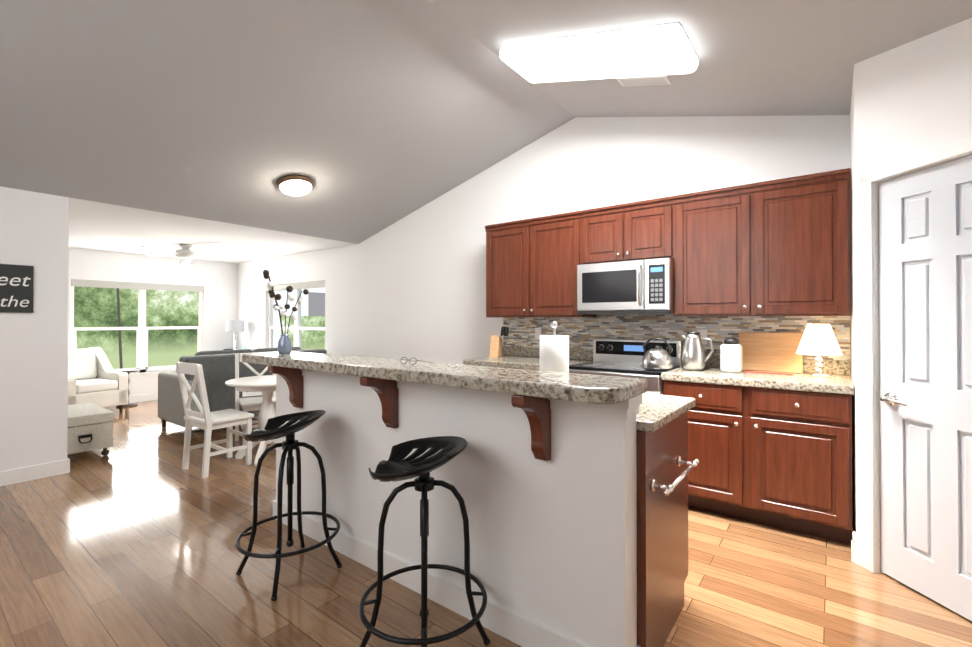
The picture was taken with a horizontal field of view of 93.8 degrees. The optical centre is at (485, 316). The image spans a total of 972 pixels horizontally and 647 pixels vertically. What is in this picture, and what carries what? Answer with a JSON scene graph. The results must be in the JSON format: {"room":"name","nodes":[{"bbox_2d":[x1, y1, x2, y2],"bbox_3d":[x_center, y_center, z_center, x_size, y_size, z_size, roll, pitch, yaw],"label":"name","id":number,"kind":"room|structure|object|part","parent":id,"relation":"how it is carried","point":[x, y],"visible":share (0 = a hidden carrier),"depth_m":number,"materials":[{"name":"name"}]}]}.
{"room":"dining room and kitchen","nodes":[
{"label":"dining room and kitchen","id":0,"kind":"room"},
{"bbox_2d":[0,186,68,470],"bbox_3d":[-4.436,0.122,2.995,0.120,2.440,2.500,0,-1,37],"label":"wall","id":1,"kind":"structure","parent":0,"point":[34,229],"depth_m":3.79,"materials":[{"name":"white paint"}]},
{"bbox_2d":[0,264,33,311],"bbox_3d":[-4.028,-0.233,3.415,0.021,0.385,0.900,0,-1,37],"label":"sign","id":2,"kind":"object","parent":1,"relation":"attached to","point":[20,292],"visible":1,"depth_m":3.69,"materials":[{"name":"grey"}]},
{"bbox_2d":[1,296,28,306],"bbox_3d":[-3.913,-0.128,3.545,0.002,0.090,0.501,0,-1,37],"label":"sign","id":3,"kind":"object","parent":2,"relation":"attached to","point":[4,299],"visible":1,"depth_m":3.67,"materials":[{"name":"white"}]},
{"bbox_2d":[0,277,30,285],"bbox_3d":[-3.850,-0.304,3.628,0.002,0.104,0.313,0,-1,37],"label":"sign","id":4,"kind":"object","parent":2,"relation":"attached to","point":[19,279],"visible":1,"depth_m":3.68,"materials":[{"name":"white"}]},
{"bbox_2d":[0,457,69,485],"bbox_3d":[-4.386,1.284,2.958,0.035,0.115,2.515,0,-1,37],"label":"baseboard","id":5,"kind":"structure","parent":1,"relation":"attached to","point":[23,474],"depth_m":3.77,"materials":[{"name":"white wood"}]},
{"bbox_2d":[68,248,237,395],"bbox_3d":[-6.455,-0.359,6.372,0.120,3.450,5.660,0,-1,37],"label":"wall","id":6,"kind":"structure","parent":0,"point":[217,281],"depth_m":7.70,"materials":[{"name":"white paint"}]},
{"bbox_2d":[71,279,203,378],"bbox_3d":[-5.614,0.218,7.443,0.155,1.550,1.850,0,-1,37],"label":"window","id":7,"kind":"structure","parent":6,"relation":"in","point":[145,370],"depth_m":7.44,"materials":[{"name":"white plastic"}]},
{"bbox_2d":[129,393,157,402],"bbox_3d":[-6.371,1.308,6.359,0.015,0.115,5.520,0,-1,37],"label":"baseboard","id":8,"kind":"structure","parent":6,"relation":"attached to","point":[153,396],"depth_m":7.40,"materials":[{"name":"white wood"}]},
{"bbox_2d":[273,287,324,349],"bbox_3d":[-5.986,-0.571,15.306,3.400,4.600,3.200,0,-1,37],"label":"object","id":9,"kind":"structure","parent":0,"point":[313,309],"depth_m":14.09,"materials":[{"name":"glass"}]},
{"bbox_2d":[276,369,641,646],"bbox_3d":[-0.427,0.814,2.361,2.424,1.046,0.142,0,-1,37],"label":"wall","id":10,"kind":"structure","parent":0,"point":[553,543],"depth_m":1.92,"materials":[{"name":"white paint"}]},
{"bbox_2d":[268,366,302,407],"bbox_3d":[-1.222,0.429,2.780,0.056,0.275,0.200,0,-1,37],"label":"trim","id":11,"kind":"structure","parent":10,"relation":"attached to","point":[293,378],"depth_m":2.80,"materials":[{"name":"brown wood"}]},
{"bbox_2d":[374,496,382,519],"bbox_3d":[-0.567,1.010,2.399,0.070,0.115,0.008,0,-1,37],"label":"outlet","id":12,"kind":"object","parent":10,"relation":"attached to","point":[378,505],"visible":0.81,"depth_m":2.40,"materials":[{"name":"white plastic"}]},
{"bbox_2d":[360,377,397,427],"bbox_3d":[-0.526,0.425,2.250,0.056,0.275,0.200,0,-1,37],"label":"trim","id":13,"kind":"structure","parent":10,"relation":"attached to","point":[386,390],"depth_m":2.27,"materials":[{"name":"brown wood"}]},
{"bbox_2d":[273,500,588,646],"bbox_3d":[-0.461,1.279,2.313,2.410,0.115,0.015,0,-1,37],"label":"baseboard","id":14,"kind":"structure","parent":10,"relation":"attached to","point":[512,626],"depth_m":2.10,"materials":[{"name":"white wood"}]},
{"bbox_2d":[242,351,646,403],"bbox_3d":[-0.501,0.261,2.330,2.525,0.052,0.355,0,-1,37],"label":"bar","id":15,"kind":"object","parent":10,"relation":"on","point":[588,388],"visible":0.85,"depth_m":1.85,"materials":[{"name":"stone"}]},
{"bbox_2d":[263,270,308,353],"bbox_3d":[-1.309,-0.032,2.923,0.339,0.541,0.183,0,-1,37],"label":"vase","id":16,"kind":"object","parent":15,"relation":"on","point":[284,345],"visible":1,"depth_m":2.92,"materials":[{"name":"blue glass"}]},
{"bbox_2d":[400,357,433,364],"bbox_3d":[-0.345,0.215,2.275,0.123,0.035,0.126,0,-1,37],"label":"eyeglasses","id":17,"kind":"object","parent":15,"relation":"on","point":[409,360],"visible":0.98,"depth_m":2.24,"materials":[{"name":"black plastic"}]},
{"bbox_2d":[540,321,568,372],"bbox_3d":[0.349,0.206,2.328,0.170,0.368,0.170,0,-1,37],"label":"paper towel","id":18,"kind":"object","parent":15,"relation":"on","point":[554,352],"visible":0.62,"depth_m":2.27,"materials":[{"name":"white paper"}]},
{"bbox_2d":[511,395,550,460],"bbox_3d":[0.174,0.421,1.717,0.056,0.275,0.200,0,-1,37],"label":"bracket","id":19,"kind":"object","parent":10,"relation":"attached to","point":[537,410],"depth_m":1.74,"materials":[{"name":"brown wood"}]},
{"bbox_2d":[0,400,971,646],"bbox_3d":[-2.270,1.393,3.246,10.710,0.100,5.940,0,-1,37],"label":"floor","id":20,"kind":"structure","parent":0,"point":[129,539],"depth_m":2.32,"materials":[{"name":"brown wood"}]},
{"bbox_2d":[67,403,113,455],"bbox_3d":[-4.087,1.140,4.519,0.856,0.425,0.436,0,-1,37],"label":"trunk","id":21,"kind":"object","parent":20,"relation":"on","point":[90,426],"visible":0.62,"depth_m":4.33,"materials":[{"name":"beige fabric"}]},
{"bbox_2d":[68,347,127,412],"bbox_3d":[-5.684,0.908,6.405,0.862,0.916,0.720,0,0,25],"label":"armchair","id":22,"kind":"object","parent":20,"relation":"on","point":[94,377],"visible":0.67,"depth_m":6.44,"materials":[{"name":"white fabric"}]},
{"bbox_2d":[116,369,138,407],"bbox_3d":[-5.520,1.095,6.994,0.300,0.550,0.300,0,-1,37],"label":"side table","id":23,"kind":"object","parent":20,"relation":"on","point":[128,371],"visible":0.58,"depth_m":6.98,"materials":[{"name":"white wood"}]},
{"bbox_2d":[175,362,253,477],"bbox_3d":[-2.432,0.873,4.092,0.459,0.953,0.498,0,0,35],"label":"dining chair","id":24,"kind":"object","parent":20,"relation":"on","point":[207,420],"visible":1,"depth_m":4.00,"materials":[{"name":"white wood"}]},
{"bbox_2d":[158,347,326,431],"bbox_3d":[-3.195,0.893,6.117,0.924,0.942,1.820,0,-1,37],"label":"sofa","id":25,"kind":"object","parent":20,"relation":"on","point":[218,366],"visible":0.42,"depth_m":5.42,"materials":[{"name":"grey fabric"}]},
{"bbox_2d":[225,375,275,465],"bbox_3d":[-2.106,0.975,4.381,0.714,0.753,0.714,0,-1,37],"label":"dining table","id":26,"kind":"object","parent":20,"relation":"on","point":[265,385],"visible":0.65,"depth_m":4.30,"materials":[{"name":"white wood"}]},
{"bbox_2d":[235,352,275,444],"bbox_3d":[-2.465,0.879,4.969,0.459,0.953,0.498,0,0,-33],"label":"dining chair","id":27,"kind":"object","parent":20,"relation":"on","point":[251,404],"visible":0.42,"depth_m":4.97,"materials":[{"name":"white wood"}]},
{"bbox_2d":[235,410,341,600],"bbox_3d":[-1.031,0.923,2.393,0.532,0.827,0.530,0,0,-3],"label":"bar stool","id":28,"kind":"object","parent":20,"relation":"on","point":[272,429],"visible":0.98,"depth_m":2.38,"materials":[{"name":"black metal"}]},
{"bbox_3d":[-1.037,0.566,2.396,0.358,0.112,0.493,0,0,-3],"label":"seat","id":29,"kind":"part","parent":28,"relation":"part of","materials":[{"name":"black metal"}]},
{"bbox_2d":[359,436,489,646],"bbox_3d":[-0.247,0.919,1.821,0.521,0.827,0.520,0,0,5],"label":"bar stool","id":30,"kind":"object","parent":20,"relation":"on","point":[396,466],"visible":1,"depth_m":1.80,"materials":[{"name":"black metal"}]},
{"bbox_3d":[-0.253,0.562,1.825,0.357,0.112,0.493,0,0,5],"label":"seat","id":31,"kind":"part","parent":30,"relation":"part of","materials":[{"name":"black metal"}]},
{"bbox_2d":[569,338,682,394],"bbox_3d":[1.115,0.769,3.697,0.759,1.155,0.688,0,-1,37],"label":"range","id":32,"kind":"object","parent":20,"relation":"on","point":[619,357],"visible":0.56,"depth_m":3.75,"materials":[{"name":"silver metal"}]},
{"bbox_2d":[642,338,672,369],"bbox_3d":[1.276,0.276,3.413,0.217,0.233,0.266,0,-1,37],"label":"kettle","id":33,"kind":"object","parent":32,"relation":"on","point":[656,358],"visible":1,"depth_m":3.36,"materials":[{"name":"silver metal"}]},
{"bbox_2d":[463,168,853,544],"bbox_3d":[1.128,0.209,3.722,2.910,2.275,0.672,0,-1,37],"label":"kitchen cabinets","id":34,"kind":"object","parent":20,"relation":"on","point":[773,450],"visible":0.69,"depth_m":3.13,"materials":[{"name":"brown wood"}]},
{"bbox_2d":[489,326,508,356],"bbox_3d":[0.143,0.251,4.663,0.173,0.311,0.180,0,0,17],"label":"knife block","id":35,"kind":"object","parent":34,"relation":"on","point":[496,345],"visible":1,"depth_m":4.63,"materials":[{"name":"brown wood"}]},
{"bbox_2d":[577,258,673,314],"bbox_3d":[1.189,-0.237,3.801,0.757,0.424,0.453,0,-1,37],"label":"over-the-range microwave","id":36,"kind":"object","parent":34,"relation":"attached to","point":[645,286],"visible":0.96,"depth_m":3.62,"materials":[{"name":"silver metal"}]},
{"bbox_2d":[463,346,853,394],"bbox_3d":[1.134,0.377,3.728,2.910,0.152,0.651,0,-1,37],"label":"countertop","id":37,"kind":"structure","parent":34,"relation":"on","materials":[{"name":"stone"}]},
{"bbox_2d":[681,332,713,370],"bbox_3d":[1.579,0.255,3.402,0.234,0.285,0.164,0,-1,37],"label":"pitcher","id":38,"kind":"object","parent":34,"relation":"on","point":[693,358],"visible":1,"depth_m":3.36,"materials":[{"name":"silver metal"}]},
{"bbox_2d":[720,337,742,372],"bbox_3d":[1.779,0.271,3.297,0.130,0.252,0.124,0,-1,37],"label":"canister","id":39,"kind":"object","parent":34,"relation":"on","point":[731,355],"visible":1,"depth_m":3.25,"materials":[{"name":"white ceramic"}]},
{"bbox_2d":[743,370,792,374],"bbox_3d":[1.979,0.390,3.196,0.300,0.010,0.030,0,-1,41],"label":"spatula","id":40,"kind":"object","parent":34,"relation":"on","point":[768,372],"visible":1,"depth_m":3.18,"materials":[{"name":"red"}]},
{"bbox_2d":[739,332,802,372],"bbox_3d":[2.075,0.255,3.332,0.400,0.284,0.056,0,-1,37],"label":"cutting board","id":41,"kind":"object","parent":34,"relation":"on","point":[769,351],"visible":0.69,"depth_m":3.31,"materials":[{"name":"brown wood"}]},
{"bbox_2d":[796,324,841,377],"bbox_3d":[2.210,0.221,3.022,0.250,0.348,0.250,0,-1,37],"label":"light","id":42,"kind":"object","parent":34,"relation":"on","point":[818,339],"visible":1,"depth_m":2.96,"materials":[{"name":"white fabric"}]},
{"bbox_2d":[637,411,687,646],"bbox_3d":[0.539,0.883,2.118,0.617,0.904,0.637,0,-1,37],"label":"base cabinet","id":43,"kind":"object","parent":20,"relation":"on","point":[662,546],"visible":0.23,"depth_m":1.79,"materials":[{"name":"brown wood"}]},
{"bbox_2d":[636,393,695,432],"bbox_3d":[-0.157,0.413,2.670,2.440,0.039,0.667,0,-1,37],"label":"countertop","id":44,"kind":"structure","parent":43,"relation":"on","point":[657,411],"depth_m":1.93,"materials":[{"name":"stone"}]},
{"bbox_2d":[651,456,698,495],"bbox_3d":[0.780,0.644,1.865,0.078,0.044,0.482,0,-1,37],"label":"towel rail","id":45,"kind":"object","parent":43,"relation":"attached to","point":[668,490],"visible":1,"depth_m":1.77,"materials":[{"name":"silver metal"}]},
{"bbox_3d":[-4.462,1.003,8.087,0.800,0.750,0.380,0,-1,37],"label":"console table","id":46,"kind":"object","parent":20,"relation":"on","visible":0},
{"bbox_2d":[225,320,243,349],"bbox_3d":[-4.480,0.343,8.118,0.300,0.569,0.300,0,-1,37],"label":"light","id":47,"kind":"object","parent":46,"relation":"on","point":[234,325],"visible":0.83,"depth_m":8.01,"materials":[{"name":"silver metal"}]},
{"bbox_2d":[0,0,971,263],"bbox_3d":[-2.270,-1.546,3.267,10.550,1.062,5.780,0,-1,37],"label":"ceiling","id":48,"kind":"structure","parent":0,"point":[369,118],"depth_m":3.24,"materials":[{"name":"grey paint"}]},
{"bbox_2d":[140,244,226,271],"bbox_3d":[-4.252,-0.833,6.444,0.976,0.382,0.976,0,0,-33],"label":"ceiling fan","id":49,"kind":"object","parent":48,"relation":"hanging from","point":[185,254],"visible":1,"depth_m":6.38,"materials":[{"name":"white"}]},
{"bbox_2d":[277,175,313,195],"bbox_3d":[-1.880,-1.288,4.489,0.336,0.151,0.344,0,-1,37],"label":"dome ceiling light","id":50,"kind":"object","parent":48,"relation":"attached to","point":[295,185],"visible":1,"depth_m":4.40,"materials":[{"name":"white glass"}]},
{"bbox_2d":[500,22,697,82],"bbox_3d":[0.690,-1.687,2.961,1.204,0.401,0.450,0,-1,37],"label":"fluorescent ceiling light","id":51,"kind":"object","parent":48,"relation":"attached to","point":[661,49],"visible":1,"depth_m":2.81,"materials":[{"name":"white"}]},
{"bbox_2d":[616,75,671,85],"bbox_3d":[1.124,-1.686,3.247,0.351,0.102,0.130,0,-1,37],"label":"ceiling vent","id":52,"kind":"object","parent":48,"relation":"in","point":[647,80],"visible":0.98,"depth_m":3.23,"materials":[{"name":"white"}]},
{"bbox_2d":[237,115,850,375],"bbox_3d":[-0.555,-0.365,5.510,10.550,3.450,0.120,0,-1,37],"label":"wall","id":53,"kind":"structure","parent":0,"point":[412,285],"depth_m":5.01,"materials":[{"name":"white paint"}]},
{"bbox_2d":[266,280,324,347],"bbox_3d":[-3.115,0.218,7.434,1.860,1.550,0.155,0,-1,37],"label":"window","id":54,"kind":"structure","parent":53,"relation":"in","point":[297,328],"depth_m":7.45,"materials":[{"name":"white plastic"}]},
{"bbox_2d":[503,314,849,360],"bbox_3d":[1.337,-0.001,3.981,2.890,0.900,0.009,0,-1,37],"label":"backsplash","id":55,"kind":"structure","parent":53,"relation":"attached to","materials":[{"name":"tile"}]},
{"bbox_2d":[850,18,971,543],"bbox_3d":[2.417,-0.166,1.852,1.400,3.000,2.095,0,-1,37],"label":"wall","id":56,"kind":"structure","parent":0,"point":[911,99],"depth_m":2.27,"materials":[{"name":"white paint"}]},
{"bbox_2d":[860,137,971,572],"bbox_3d":[2.099,0.282,2.083,0.076,2.107,0.734,0,0,-8],"label":"door frame","id":57,"kind":"structure","parent":56,"relation":"attached to","point":[871,180],"depth_m":2.39,"materials":[{"name":"white wood"}]},
{"bbox_2d":[879,155,971,620],"bbox_3d":[2.067,0.309,2.078,0.171,2.028,0.596,0,0,-8],"label":"pantry door","id":58,"kind":"structure","parent":56,"relation":"in","point":[925,265],"depth_m":2.16,"materials":[{"name":"white wood"}]},
{"bbox_3d":[2.039,0.417,2.277,0.099,0.064,0.143,0,-1,37],"label":"pantry door handle","id":59,"kind":"part","parent":58,"relation":"part of","materials":[{"name":"silver metal"}]},
{"label":"outside","id":60,"kind":"structure","parent":0,"visible":0},
{"bbox_2d":[74,286,198,368],"bbox_3d":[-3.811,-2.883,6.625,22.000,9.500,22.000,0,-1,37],"label":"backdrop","id":61,"kind":"structure","parent":60,"point":[95,306],"depth_m":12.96,"materials":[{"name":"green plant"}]},
{"bbox_2d":[116,288,122,368],"bbox_3d":[-6.731,-2.596,11.792,5.180,9.000,10.696,0,-1,37],"label":"trees","id":62,"kind":"object","parent":61,"relation":"on","point":[119,332],"depth_m":11.08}
]}

